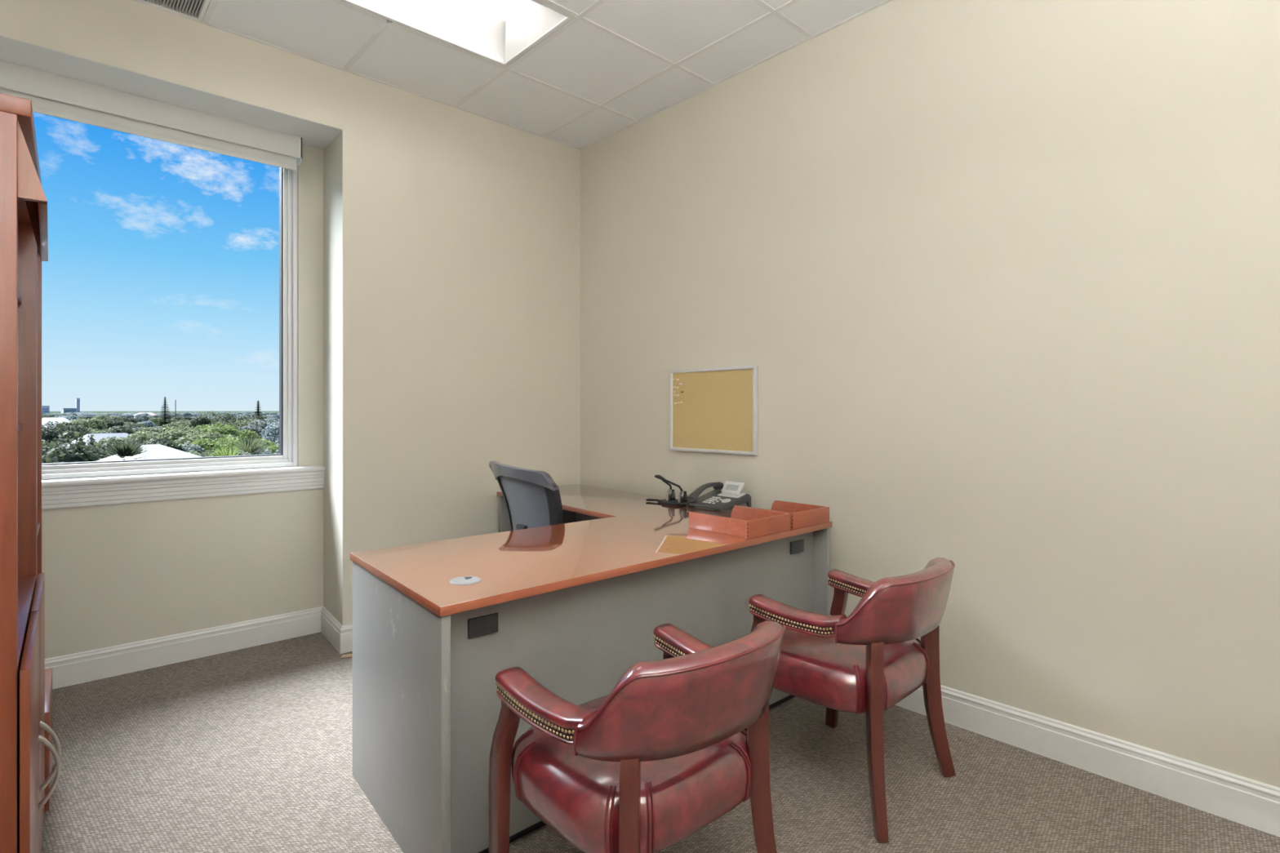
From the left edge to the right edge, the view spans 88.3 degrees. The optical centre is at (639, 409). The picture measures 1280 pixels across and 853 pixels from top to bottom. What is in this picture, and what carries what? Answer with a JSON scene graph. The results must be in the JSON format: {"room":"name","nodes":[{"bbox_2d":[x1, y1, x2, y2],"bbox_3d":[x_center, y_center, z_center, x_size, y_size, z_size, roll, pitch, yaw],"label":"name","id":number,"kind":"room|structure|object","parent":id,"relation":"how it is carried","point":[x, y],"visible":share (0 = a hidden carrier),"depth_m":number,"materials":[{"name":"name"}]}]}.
{"room":"office","nodes":[
{"label":"office","id":0,"kind":"room"},
{"bbox_2d":[0,0,580,658],"bbox_3d":[-1.766,-0.291,3.589,3.146,3.320,0.602,0,0,-42],"label":"wall","id":1,"kind":"structure","parent":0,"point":[439,244],"depth_m":3.58,"materials":[{"name":"paint"}]},
{"bbox_2d":[0,60,302,170],"bbox_3d":[-2.344,-1.378,3.135,1.338,0.178,0.100,0,0,-42],"label":"roller shade","id":2,"kind":"object","parent":1,"relation":"attached to","point":[50,94],"visible":1,"depth_m":3.10,"materials":[{"name":"fabric"}]},
{"bbox_2d":[44,606,322,689],"bbox_3d":[-2.340,1.180,3.219,1.500,0.138,0.016,0,0,-42],"label":"baseboard","id":3,"kind":"structure","parent":1,"relation":"attached to","point":[78,668],"depth_m":3.26,"materials":[{"name":"white wood"}]},
{"bbox_2d":[41,166,325,509],"bbox_3d":[-2.384,-0.514,3.270,1.501,1.914,0.217,0,0,-42],"label":"window","id":4,"kind":"structure","parent":1,"relation":"attached to","point":[91,483],"depth_m":3.44,"materials":[{"name":"white wood"}]},
{"bbox_2d":[320,606,342,653],"bbox_3d":[-1.663,1.180,3.553,0.016,0.138,0.441,0,0,-38],"label":"baseboard","id":5,"kind":"object","parent":1,"relation":"attached to","point":[331,628],"visible":1,"depth_m":3.53,"materials":[{"name":"white wood"}]},
{"bbox_2d":[340,623,352,653],"bbox_3d":[-0.967,1.180,3.901,1.547,0.138,0.016,0,0,-42],"label":"baseboard","id":6,"kind":"structure","parent":1,"relation":"attached to","point":[346,636],"depth_m":3.40,"materials":[{"name":"white wood"}]},
{"bbox_2d":[132,0,892,149],"bbox_3d":[-0.029,-1.849,1.694,3.146,0.204,4.538,0,0,-42],"label":"ceiling","id":7,"kind":"structure","parent":0,"point":[616,64],"depth_m":3.20,"materials":[{"name":"tile"}]},
{"bbox_2d":[138,0,210,21],"bbox_3d":[-2.001,-1.770,2.567,0.584,0.043,0.549,0,0,-42],"label":"ceiling vent","id":8,"kind":"object","parent":7,"relation":"in","point":[199,6],"visible":1,"depth_m":2.86,"materials":[{"name":"white metal"}]},
{"bbox_2d":[339,0,573,66],"bbox_3d":[-0.927,-1.819,2.748,1.191,0.143,0.582,0,0,-42],"label":"ceiling light","id":9,"kind":"object","parent":7,"relation":"attached to","point":[500,32],"visible":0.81,"depth_m":3.06,"materials":[{"name":"white plastic"}]},
{"bbox_2d":[40,631,1279,852],"bbox_3d":[-0.173,1.309,1.851,3.146,0.120,4.962,0,0,-42],"label":"floor","id":10,"kind":"structure","parent":0,"point":[249,749],"depth_m":2.19,"materials":[{"name":"carpet"}]},
{"bbox_2d":[0,93,61,852],"bbox_3d":[-1.610,0.330,1.508,0.428,1.838,0.985,0,0,-41],"label":"cabinet","id":11,"kind":"object","parent":10,"relation":"on","point":[23,200],"visible":1,"depth_m":1.25,"materials":[{"name":"brown wood"}]},
{"bbox_2d":[17,575,35,672],"bbox_3d":[-1.625,0.504,1.496,0.349,0.020,0.945,0,0,-41],"label":"countertop","id":12,"kind":"structure","parent":11,"relation":"on","point":[26,585],"depth_m":1.67,"materials":[{"name":"brown wood"}]},
{"bbox_2d":[36,245,52,811],"bbox_3d":[-2.097,0.330,2.049,0.398,1.838,0.460,0,0,-41],"label":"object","id":13,"kind":"object","parent":11,"relation":"attached to","point":[48,672],"visible":0.2,"depth_m":2.31,"materials":[{"name":"brown wood"}]},
{"bbox_2d":[340,653,352,658],"bbox_3d":[-1.456,1.246,3.345,0.109,0.006,0.045,0,0,-15],"label":"scrap","id":14,"kind":"object","parent":10,"relation":"on","point":[347,655],"visible":0.49,"depth_m":3.33,"materials":[{"name":"beige paper"}]},
{"bbox_2d":[488,460,563,530],"bbox_3d":[-0.384,0.751,3.296,0.633,0.993,0.644,0,0,-40],"label":"office chair","id":15,"kind":"object","parent":10,"relation":"on","point":[532,499],"visible":0.44,"depth_m":3.07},
{"bbox_2d":[350,484,832,852],"bbox_3d":[-0.457,0.867,2.999,1.901,0.764,1.960,0,0,-42],"label":"desk","id":16,"kind":"object","parent":10,"relation":"on","point":[576,603],"visible":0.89,"depth_m":2.04,"materials":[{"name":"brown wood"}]},
{"bbox_2d":[645,475,687,506],"bbox_3d":[0.155,0.416,3.477,0.137,0.145,0.256,0,0,-41],"label":"hole punch","id":17,"kind":"object","parent":16,"relation":"on","point":[670,500],"visible":0.96,"depth_m":3.46,"materials":[{"name":"black metal"}]},
{"bbox_2d":[662,501,679,506],"bbox_3d":[0.157,0.482,3.389,0.026,0.014,0.110,0,0,-41],"label":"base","id":18,"kind":"object","parent":17,"relation":"on","point":[668,503],"depth_m":3.38,"materials":[{"name":"black plastic"}]},
{"bbox_2d":[685,480,751,511],"bbox_3d":[0.383,0.428,3.340,0.250,0.121,0.266,0,0,-40],"label":"desk telephone","id":19,"kind":"object","parent":16,"relation":"on","point":[731,495],"visible":1,"depth_m":3.32,"materials":[{"name":"black plastic"}]},
{"bbox_2d":[688,506,790,538],"bbox_3d":[0.407,0.456,2.713,0.273,0.066,0.313,0,0,-42],"label":"desk tray","id":20,"kind":"object","parent":16,"relation":"on","point":[744,522],"visible":1,"depth_m":2.63,"materials":[{"name":"brown wood"}]},
{"bbox_2d":[733,500,829,529],"bbox_3d":[0.622,0.456,2.902,0.273,0.066,0.313,0,0,-42],"label":"desk tray","id":21,"kind":"object","parent":16,"relation":"on","point":[802,515],"visible":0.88,"depth_m":2.83,"materials":[{"name":"brown wood"}]},
{"bbox_2d":[488,620,786,852],"bbox_3d":[0.021,0.874,1.587,0.586,0.758,0.587,0,0,-41],"label":"chair","id":22,"kind":"object","parent":10,"relation":"on","point":[644,766],"visible":1,"depth_m":1.40,"materials":[{"name":"red leather"}]},
{"bbox_2d":[744,557,955,842],"bbox_3d":[0.728,0.874,2.241,0.586,0.758,0.587,0,0,-44],"label":"chair","id":23,"kind":"object","parent":10,"relation":"on","point":[868,660],"visible":0.98,"depth_m":2.04,"materials":[{"name":"red leather"}]},
{"bbox_2d":[580,0,1279,787],"bbox_3d":[0.971,-0.291,3.019,0.120,3.320,5.140,0,0,-42],"label":"wall","id":24,"kind":"structure","parent":0,"point":[1000,279],"depth_m":2.49,"materials":[{"name":"paint"}]},
{"bbox_2d":[670,365,757,455],"bbox_3d":[0.382,0.002,3.553,0.022,0.454,0.607,0,0,-42],"label":"cork board","id":25,"kind":"object","parent":24,"relation":"attached to","point":[717,412],"visible":1,"depth_m":3.52,"materials":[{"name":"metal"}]},
{"bbox_2d":[894,684,1279,837],"bbox_3d":[1.125,1.180,2.752,0.016,0.138,4.538,0,0,-42],"label":"baseboard","id":26,"kind":"structure","parent":24,"relation":"attached to","point":[1242,800],"depth_m":2.21,"materials":[{"name":"white wood"}]},
{"label":"outside","id":27,"kind":"structure","parent":0,"visible":0},
{"bbox_2d":[235,440,279,455],"bbox_3d":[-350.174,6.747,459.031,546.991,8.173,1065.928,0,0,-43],"label":"woodland","id":28,"kind":"object","parent":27,"point":[277,442],"visible":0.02,"depth_m":64.72,"materials":[{"name":"green plant"}]},
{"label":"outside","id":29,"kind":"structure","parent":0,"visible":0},
{"bbox_2d":[49,411,279,414],"bbox_3d":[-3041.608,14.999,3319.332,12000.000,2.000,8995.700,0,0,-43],"label":"ground","id":30,"kind":"structure","parent":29,"point":[51,412],"depth_m":4941.04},
{"bbox_2d":[41,405,49,414],"bbox_3d":[-1627.677,1.399,1799.999,21.000,25.200,21.000,0,0,37],"label":"high rise","id":31,"kind":"structure","parent":30,"relation":"on","point":[45,409],"depth_m":1796.09,"materials":[{"name":"glass"}]},
{"bbox_2d":[41,414,56,417],"bbox_3d":[-397.476,8.510,440.887,14.045,11.012,13.003,0,0,45],"label":"leafy tree","id":32,"kind":"object","parent":30,"relation":"on","point":[42,415],"visible":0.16,"depth_m":442.52,"materials":[{"name":"green plant"}]},
{"bbox_2d":[41,434,59,446],"bbox_3d":[-131.563,8.931,140.788,12.007,10.168,12.968,0,0,-29],"label":"leafy tree","id":33,"kind":"object","parent":30,"relation":"on","point":[46,438],"visible":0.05,"depth_m":140.82,"materials":[{"name":"green plant"}]},
{"bbox_2d":[41,417,72,429],"bbox_3d":[-177.820,8.149,200.000,13.000,11.700,11.000,0,0,-32],"label":"house","id":34,"kind":"structure","parent":30,"relation":"on","point":[60,420],"depth_m":198.97,"materials":[{"name":"paint"}]},
{"bbox_2d":[52,414,79,421],"bbox_3d":[-252.231,8.102,288.117,13.479,11.831,13.637,0,0,-28],"label":"leafy tree","id":35,"kind":"object","parent":30,"relation":"on","point":[68,417],"visible":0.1,"depth_m":288.17,"materials":[{"name":"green plant"}]},
{"bbox_2d":[54,413,78,416],"bbox_3d":[-409.588,8.226,469.584,13.675,11.582,14.770,0,0,8],"label":"leafy tree","id":36,"kind":"object","parent":30,"relation":"on","point":[61,414],"visible":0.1,"depth_m":470.49,"materials":[{"name":"green plant"}]},
{"bbox_2d":[41,421,92,447],"bbox_3d":[-130.615,8.203,145.808,13.730,11.628,14.830,0,0,-28],"label":"leafy tree","id":37,"kind":"object","parent":30,"relation":"on","point":[52,433],"visible":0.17,"depth_m":145.47,"materials":[{"name":"green plant"}]},
{"bbox_2d":[60,408,76,413],"bbox_3d":[-1732.701,4.399,1999.999,31.000,19.200,31.000,0,0,37],"label":"high rise","id":38,"kind":"structure","parent":30,"relation":"on","point":[63,410],"depth_m":1990.03,"materials":[{"name":"paint"}]},
{"bbox_2d":[41,440,99,463],"bbox_3d":[-46.956,8.170,52.726,12.265,11.695,9.174,0,0,10],"label":"leafy tree","id":39,"kind":"object","parent":30,"relation":"on","point":[75,452],"visible":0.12,"depth_m":49.66,"materials":[{"name":"green plant"}]},
{"bbox_2d":[66,414,87,420],"bbox_3d":[-271.197,8.094,314.964,11.315,11.848,14.285,0,0,38],"label":"leafy tree","id":40,"kind":"object","parent":30,"relation":"on","point":[79,417],"visible":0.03,"depth_m":316.95,"materials":[{"name":"green plant"}]},
{"bbox_2d":[75,398,79,412],"bbox_3d":[-1875.734,-12.601,2199.999,10.000,53.200,10.000,0,0,37],"label":"high rise","id":41,"kind":"structure","parent":30,"relation":"on","point":[77,400],"depth_m":2196.86,"materials":[{"name":"glass"}]},
{"bbox_2d":[41,442,116,460],"bbox_3d":[-44.894,8.366,54.584,11.852,11.302,8.866,0,0,-41],"label":"leafy tree","id":42,"kind":"object","parent":30,"relation":"on","point":[96,449],"visible":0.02,"depth_m":54.82,"materials":[{"name":"green plant"}]},
{"bbox_2d":[54,417,107,432],"bbox_3d":[-170.909,8.203,201.212,15.259,11.629,15.353,0,0,-42],"label":"leafy tree","id":43,"kind":"object","parent":30,"relation":"on","point":[87,423],"visible":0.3,"depth_m":201.96,"materials":[{"name":"green plant"}]},
{"bbox_2d":[41,431,127,459],"bbox_3d":[-50.512,7.925,57.732,11.069,12.187,11.956,0,0,-19],"label":"leafy tree","id":44,"kind":"object","parent":30,"relation":"on","point":[82,442],"visible":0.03,"depth_m":58.17,"materials":[{"name":"green plant"}]},
{"bbox_2d":[75,412,97,417],"bbox_3d":[-545.076,8.047,648.555,22.300,11.942,18.768,0,0,28],"label":"leafy tree","id":45,"kind":"object","parent":30,"relation":"on","point":[81,413],"visible":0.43,"depth_m":644.65,"materials":[{"name":"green plant"}]},
{"bbox_2d":[80,415,95,419],"bbox_3d":[-353.789,8.779,424.217,13.488,10.474,13.305,0,0,32],"label":"leafy tree","id":46,"kind":"object","parent":30,"relation":"on","point":[89,417],"visible":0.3,"depth_m":421.43,"materials":[{"name":"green plant"}]},
{"bbox_2d":[69,427,107,434],"bbox_3d":[-133.151,9.114,158.958,12.940,9.801,12.860,0,0,31],"label":"leafy tree","id":47,"kind":"object","parent":30,"relation":"on","point":[95,429],"visible":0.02,"depth_m":158.64,"materials":[{"name":"green plant"}]},
{"bbox_2d":[84,426,108,431],"bbox_3d":[-167.500,9.553,202.680,11.777,8.920,11.704,0,0,36],"label":"leafy tree","id":48,"kind":"object","parent":30,"relation":"on","point":[104,429],"visible":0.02,"depth_m":201.47,"materials":[{"name":"green plant"}]},
{"bbox_2d":[67,432,128,445],"bbox_3d":[-109.024,9.399,135.000,10.000,9.200,12.000,0,0,28],"label":"house","id":49,"kind":"structure","parent":30,"relation":"on","point":[100,436],"depth_m":133.34,"materials":[{"name":"paint"}]},
{"bbox_2d":[96,413,112,416],"bbox_3d":[-563.682,8.535,690.136,20.353,10.963,20.634,0,0,41],"label":"leafy tree","id":50,"kind":"object","parent":30,"relation":"on","point":[106,414],"visible":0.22,"depth_m":689.42,"materials":[{"name":"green plant"}]},
{"bbox_2d":[90,414,124,422],"bbox_3d":[-261.970,8.099,321.641,15.630,11.838,15.534,0,0,-25],"label":"leafy tree","id":51,"kind":"object","parent":30,"relation":"on","point":[98,416],"visible":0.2,"depth_m":319.20,"materials":[{"name":"green plant"}]},
{"bbox_2d":[90,416,124,429],"bbox_3d":[-182.944,8.046,226.379,14.401,11.944,11.407,0,0,-9],"label":"leafy tree","id":52,"kind":"object","parent":30,"relation":"on","point":[109,423],"visible":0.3,"depth_m":223.55,"materials":[{"name":"green plant"}]},
{"bbox_2d":[109,414,125,419],"bbox_3d":[-475.276,9.017,597.612,16.839,9.996,16.644,0,0,-31],"label":"leafy tree","id":53,"kind":"object","parent":30,"relation":"on","point":[120,415],"visible":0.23,"depth_m":598.90,"materials":[{"name":"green plant"}]},
{"bbox_2d":[100,425,138,435],"bbox_3d":[-113.375,8.648,144.048,13.692,10.736,12.677,0,0,4],"label":"leafy tree","id":54,"kind":"object","parent":30,"relation":"on","point":[119,429],"visible":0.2,"depth_m":140.68,"materials":[{"name":"green plant"}]},
{"bbox_2d":[112,415,128,422],"bbox_3d":[-332.142,8.849,416.307,12.201,10.333,13.179,0,0,2],"label":"leafy tree","id":55,"kind":"object","parent":30,"relation":"on","point":[126,419],"visible":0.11,"depth_m":419.69,"materials":[{"name":"green plant"}]},
{"bbox_2d":[108,422,145,429],"bbox_3d":[-162.775,9.024,211.582,9.533,9.982,12.036,0,0,25],"label":"leafy tree","id":56,"kind":"object","parent":30,"relation":"on","point":[127,424],"visible":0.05,"depth_m":210.78,"materials":[{"name":"green plant"}]},
{"bbox_2d":[103,435,154,461],"bbox_3d":[-28.792,7.696,36.999,2.951,12.611,2.873,0,0,7],"label":"fan palm","id":57,"kind":"object","parent":30,"relation":"on","point":[131,449],"visible":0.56,"depth_m":36.79,"materials":[{"name":"green plant"}]},
{"bbox_2d":[121,412,136,418],"bbox_3d":[-474.264,8.106,616.043,18.580,11.823,22.077,0,0,-12],"label":"leafy tree","id":58,"kind":"object","parent":30,"relation":"on","point":[129,415],"visible":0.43,"depth_m":608.71,"materials":[{"name":"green plant"}]},
{"bbox_2d":[98,431,160,445],"bbox_3d":[-78.869,8.654,104.733,12.525,10.724,12.448,0,0,-30],"label":"leafy tree","id":59,"kind":"object","parent":30,"relation":"on","point":[145,436],"visible":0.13,"depth_m":104.27,"materials":[{"name":"green plant"}]},
{"bbox_2d":[124,417,138,423],"bbox_3d":[-336.729,9.414,436.426,8.785,9.198,11.091,0,0,-13],"label":"leafy tree","id":60,"kind":"object","parent":30,"relation":"on","point":[131,420],"visible":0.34,"depth_m":437.26,"materials":[{"name":"green plant"}]},
{"bbox_2d":[124,421,146,427],"bbox_3d":[-215.262,9.414,277.288,12.145,9.198,12.070,0,0,-26],"label":"leafy tree","id":61,"kind":"object","parent":30,"relation":"on","point":[126,423],"visible":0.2,"depth_m":277.50,"materials":[{"name":"green plant"}]},
{"bbox_2d":[95,436,186,453],"bbox_3d":[-49.167,8.268,62.026,10.444,11.499,11.281,0,0,13],"label":"leafy tree","id":62,"kind":"object","parent":30,"relation":"on","point":[166,442],"visible":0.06,"depth_m":63.12,"materials":[{"name":"green plant"}]},
{"bbox_2d":[133,413,150,422],"bbox_3d":[-337.724,8.013,449.550,13.683,12.010,13.843,0,0,35],"label":"leafy tree","id":63,"kind":"object","parent":30,"relation":"on","point":[141,414],"visible":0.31,"depth_m":445.56,"materials":[{"name":"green plant"}]},
{"bbox_2d":[133,412,157,421],"bbox_3d":[-389.877,7.999,520.000,11.000,12.000,14.000,0,0,42],"label":"house","id":64,"kind":"structure","parent":30,"relation":"on","point":[149,413],"depth_m":519.38,"materials":[{"name":"paint"}]},
{"bbox_2d":[130,426,161,431],"bbox_3d":[-147.379,9.513,196.175,11.434,9.001,11.592,0,0,26],"label":"leafy tree","id":65,"kind":"object","parent":30,"relation":"on","point":[140,427],"visible":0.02,"depth_m":192.57,"materials":[{"name":"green plant"}]},
{"bbox_2d":[137,420,157,427],"bbox_3d":[-215.691,9.334,288.542,10.663,9.359,10.788,0,0,31],"label":"leafy tree","id":66,"kind":"object","parent":30,"relation":"on","point":[148,424],"visible":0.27,"depth_m":286.13,"materials":[{"name":"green plant"}]},
{"bbox_2d":[97,444,201,461],"bbox_3d":[-31.092,8.099,42.000,9.000,11.800,9.000,0,0,13],"label":"house","id":67,"kind":"structure","parent":30,"relation":"on","point":[157,451],"depth_m":41.64,"materials":[{"name":"paint"}]},
{"bbox_2d":[137,414,160,422],"bbox_3d":[-309.250,8.490,417.517,14.234,11.053,14.040,0,0,-40],"label":"leafy tree","id":68,"kind":"object","parent":30,"relation":"on","point":[145,418],"visible":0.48,"depth_m":413.89,"materials":[{"name":"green plant"}]},
{"bbox_2d":[135,426,177,443],"bbox_3d":[-82.220,8.362,113.741,13.127,11.309,13.209,0,0,26],"label":"leafy tree","id":69,"kind":"object","parent":30,"relation":"on","point":[151,429],"visible":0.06,"depth_m":113.54,"materials":[{"name":"green plant"}]},
{"bbox_2d":[148,417,177,426],"bbox_3d":[-222.746,8.631,305.132,14.221,10.771,14.133,0,0,5],"label":"leafy tree","id":70,"kind":"object","parent":30,"relation":"on","point":[155,420],"visible":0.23,"depth_m":302.36,"materials":[{"name":"green plant"}]},
{"bbox_2d":[156,396,172,432],"bbox_3d":[-216.114,4.003,300.000,8.073,19.992,7.871,0,0,-43],"label":"conifer","id":71,"kind":"object","parent":30,"relation":"on","point":[165,421],"visible":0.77,"depth_m":299.21,"materials":[{"name":"green plant"}]},
{"bbox_2d":[157,413,175,418],"bbox_3d":[-319.741,8.290,441.150,14.751,11.454,14.550,0,0,3],"label":"leafy tree","id":72,"kind":"object","parent":30,"relation":"on","point":[171,415],"visible":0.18,"depth_m":441.77,"materials":[{"name":"grey plant"}]},
{"bbox_2d":[163,413,181,417],"bbox_3d":[-442.984,8.206,618.611,21.875,11.622,21.577,0,0,30],"label":"leafy tree","id":73,"kind":"object","parent":30,"relation":"on","point":[173,414],"visible":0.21,"depth_m":617.54,"materials":[{"name":"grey plant"}]},
{"bbox_2d":[149,443,206,453],"bbox_3d":[-66.325,9.228,90.359,10.905,9.573,10.757,0,0,3],"label":"leafy tree","id":74,"kind":"object","parent":30,"relation":"on","point":[193,446],"visible":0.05,"depth_m":91.92,"materials":[{"name":"grey plant"}]},
{"bbox_2d":[157,423,206,445],"bbox_3d":[-74.679,8.151,107.757,12.351,11.733,11.517,0,0,38],"label":"leafy tree","id":75,"kind":"object","parent":30,"relation":"on","point":[175,433],"visible":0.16,"depth_m":104.66,"materials":[{"name":"green plant"}]},
{"bbox_2d":[171,415,194,421],"bbox_3d":[-277.042,8.591,396.946,10.362,10.850,13.082,0,0,21],"label":"leafy tree","id":76,"kind":"object","parent":30,"relation":"on","point":[179,418],"visible":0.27,"depth_m":396.82,"materials":[{"name":"green plant"}]},
{"bbox_2d":[164,419,204,430],"bbox_3d":[-141.855,8.499,206.351,13.132,11.035,12.246,0,0,-7],"label":"leafy tree","id":77,"kind":"object","parent":30,"relation":"on","point":[184,422],"visible":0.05,"depth_m":204.99,"materials":[{"name":"green plant"}]},
{"bbox_2d":[179,412,199,417],"bbox_3d":[-430.224,8.024,632.352,20.194,11.987,19.960,0,0,10],"label":"leafy tree","id":78,"kind":"object","parent":30,"relation":"on","point":[185,414],"visible":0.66,"depth_m":627.57,"materials":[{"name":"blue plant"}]},
{"bbox_2d":[183,447,206,455],"bbox_3d":[-62.225,9.423,87.702,10.318,9.182,10.460,0,0,1],"label":"leafy tree","id":79,"kind":"object","parent":30,"relation":"on","point":[188,447],"visible":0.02,"depth_m":89.05,"materials":[{"name":"plant"}]},
{"bbox_2d":[187,450,210,457],"bbox_3d":[-57.035,9.576,83.972,8.711,8.873,9.341,0,0,41],"label":"leafy tree","id":80,"kind":"object","parent":30,"relation":"on","point":[191,451],"visible":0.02,"depth_m":84.15,"materials":[{"name":"green plant"}]},
{"bbox_2d":[186,411,222,431],"bbox_3d":[-123.131,7.132,189.491,10.121,13.776,12.778,0,0,45],"label":"leafy tree","id":81,"kind":"object","parent":30,"relation":"on","point":[201,420],"visible":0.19,"depth_m":185.78,"materials":[{"name":"green plant"}]},
{"bbox_2d":[171,431,240,452],"bbox_3d":[-66.366,8.557,100.275,12.753,10.919,12.675,0,0,-42],"label":"leafy tree","id":82,"kind":"object","parent":30,"relation":"on","point":[208,435],"visible":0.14,"depth_m":98.72,"materials":[{"name":"green plant"}]},
{"bbox_2d":[195,449,222,457],"bbox_3d":[-53.653,9.487,82.195,7.649,9.053,9.656,0,0,-9],"label":"leafy tree","id":83,"kind":"object","parent":30,"relation":"on","point":[205,455],"visible":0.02,"depth_m":81.74,"materials":[{"name":"green plant"}]},
{"bbox_2d":[208,420,243,434],"bbox_3d":[-89.646,8.159,141.660,11.190,11.717,14.127,0,0,23],"label":"leafy tree","id":84,"kind":"object","parent":30,"relation":"on","point":[224,422],"visible":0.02,"depth_m":141.85,"materials":[{"name":"green plant"}]},
{"bbox_2d":[212,446,239,456],"bbox_3d":[-53.180,9.303,86.742,9.262,9.421,9.427,0,0,37],"label":"leafy tree","id":85,"kind":"object","parent":30,"relation":"on","point":[232,447],"visible":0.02,"depth_m":85.35,"materials":[{"name":"green plant"}]},
{"bbox_2d":[193,421,261,441],"bbox_3d":[-75.480,8.032,119.808,11.770,11.973,11.980,0,0,-27],"label":"leafy tree","id":86,"kind":"object","parent":30,"relation":"on","point":[230,430],"visible":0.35,"depth_m":119.25,"materials":[{"name":"green plant"}]},
{"bbox_2d":[206,442,248,457],"bbox_3d":[-34.837,8.264,56.027,4.924,11.476,5.059,0,0,7],"label":"fan palm","id":87,"kind":"object","parent":30,"relation":"on","point":[229,452],"visible":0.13,"depth_m":55.31,"materials":[{"name":"green plant"}]},
{"bbox_2d":[191,435,265,453],"bbox_3d":[-59.398,8.814,96.098,10.409,10.402,10.226,0,0,45],"label":"leafy tree","id":88,"kind":"object","parent":30,"relation":"on","point":[206,441],"visible":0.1,"depth_m":94.91,"materials":[{"name":"green plant"}]},
{"bbox_2d":[209,411,246,425],"bbox_3d":[-115.773,7.230,185.396,12.595,13.580,9.976,0,0,-1],"label":"leafy tree","id":89,"kind":"object","parent":30,"relation":"on","point":[219,416],"visible":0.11,"depth_m":184.74,"materials":[{"name":"green plant"}]},
{"bbox_2d":[218,414,263,426],"bbox_3d":[-109.283,7.631,180.217,11.605,12.776,12.534,0,0,44],"label":"leafy tree","id":90,"kind":"object","parent":30,"relation":"on","point":[227,419],"visible":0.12,"depth_m":179.01,"materials":[{"name":"green plant"}]},
{"bbox_2d":[208,435,275,452],"bbox_3d":[-62.212,9.010,101.309,10.016,10.010,9.840,0,0,-7],"label":"leafy tree","id":91,"kind":"object","parent":30,"relation":"on","point":[260,439],"visible":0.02,"depth_m":103.76,"materials":[{"name":"green plant"}]},
{"bbox_2d":[235,411,252,415],"bbox_3d":[-596.494,8.153,993.365,21.902,11.729,18.433,0,0,-10],"label":"leafy tree","id":92,"kind":"object","parent":30,"relation":"on","point":[238,413],"visible":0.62,"depth_m":990.44,"materials":[{"name":"blue plant"}]},
{"bbox_2d":[222,431,271,455],"bbox_3d":[-34.420,7.920,58.065,4.651,12.164,4.782,0,0,7],"label":"fan palm","id":93,"kind":"object","parent":30,"relation":"on","point":[248,446],"visible":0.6,"depth_m":58.15,"materials":[{"name":"green plant"}]},
{"bbox_2d":[239,413,255,417],"bbox_3d":[-265.682,8.197,447.802,14.786,11.640,14.990,0,0,-31],"label":"leafy tree","id":94,"kind":"object","parent":30,"relation":"on","point":[247,415],"visible":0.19,"depth_m":445.34,"materials":[{"name":"grey plant"}]},
{"bbox_2d":[231,419,265,429],"bbox_3d":[-93.994,8.097,158.235,13.139,11.840,14.090,0,0,-23],"label":"leafy tree","id":95,"kind":"object","parent":30,"relation":"on","point":[242,424],"visible":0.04,"depth_m":154.81,"materials":[{"name":"green plant"}]},
{"bbox_2d":[221,443,279,453],"bbox_3d":[-54.533,9.254,91.381,9.525,9.519,9.358,0,0,-2],"label":"leafy tree","id":96,"kind":"object","parent":30,"relation":"on","point":[274,447],"visible":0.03,"depth_m":93.31,"materials":[{"name":"green plant"}]},
{"bbox_2d":[239,413,275,423],"bbox_3d":[-98.772,7.525,169.546,9.543,12.989,12.047,0,0,31],"label":"leafy tree","id":97,"kind":"object","parent":30,"relation":"on","point":[250,417],"visible":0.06,"depth_m":169.53,"materials":[{"name":"green plant"}]},
{"bbox_2d":[236,418,279,439],"bbox_3d":[-73.895,7.865,130.254,12.192,12.308,12.026,0,0,-18],"label":"leafy tree","id":98,"kind":"object","parent":30,"relation":"on","point":[258,425],"visible":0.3,"depth_m":128.00,"materials":[{"name":"grey plant"}]},
{"bbox_2d":[253,400,262,418],"bbox_3d":[-133.204,5.375,230.000,7.107,17.248,6.929,0,0,-43],"label":"conifer","id":99,"kind":"object","parent":30,"relation":"on","point":[258,402],"visible":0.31,"depth_m":229.69,"materials":[{"name":"green plant"}]},
{"bbox_2d":[259,421,279,447],"bbox_3d":[-68.721,7.977,126.462,10.713,12.082,10.588,0,0,-23],"label":"leafy tree","id":100,"kind":"object","parent":30,"relation":"on","point":[271,438],"visible":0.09,"depth_m":123.70,"materials":[{"name":"blue plant"}]},
{"bbox_2d":[260,415,278,419],"bbox_3d":[-257.197,8.834,454.548,13.345,10.363,13.164,0,0,-19],"label":"leafy tree","id":101,"kind":"object","parent":30,"relation":"on","point":[267,416],"visible":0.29,"depth_m":454.73,"materials":[{"name":"grey plant"}]},
{"bbox_2d":[266,413,279,418],"bbox_3d":[-332.040,8.898,594.488,17.042,10.235,17.242,0,0,5],"label":"leafy tree","id":102,"kind":"object","parent":30,"relation":"on","point":[276,415],"visible":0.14,"depth_m":591.78,"materials":[{"name":"blue plant"}]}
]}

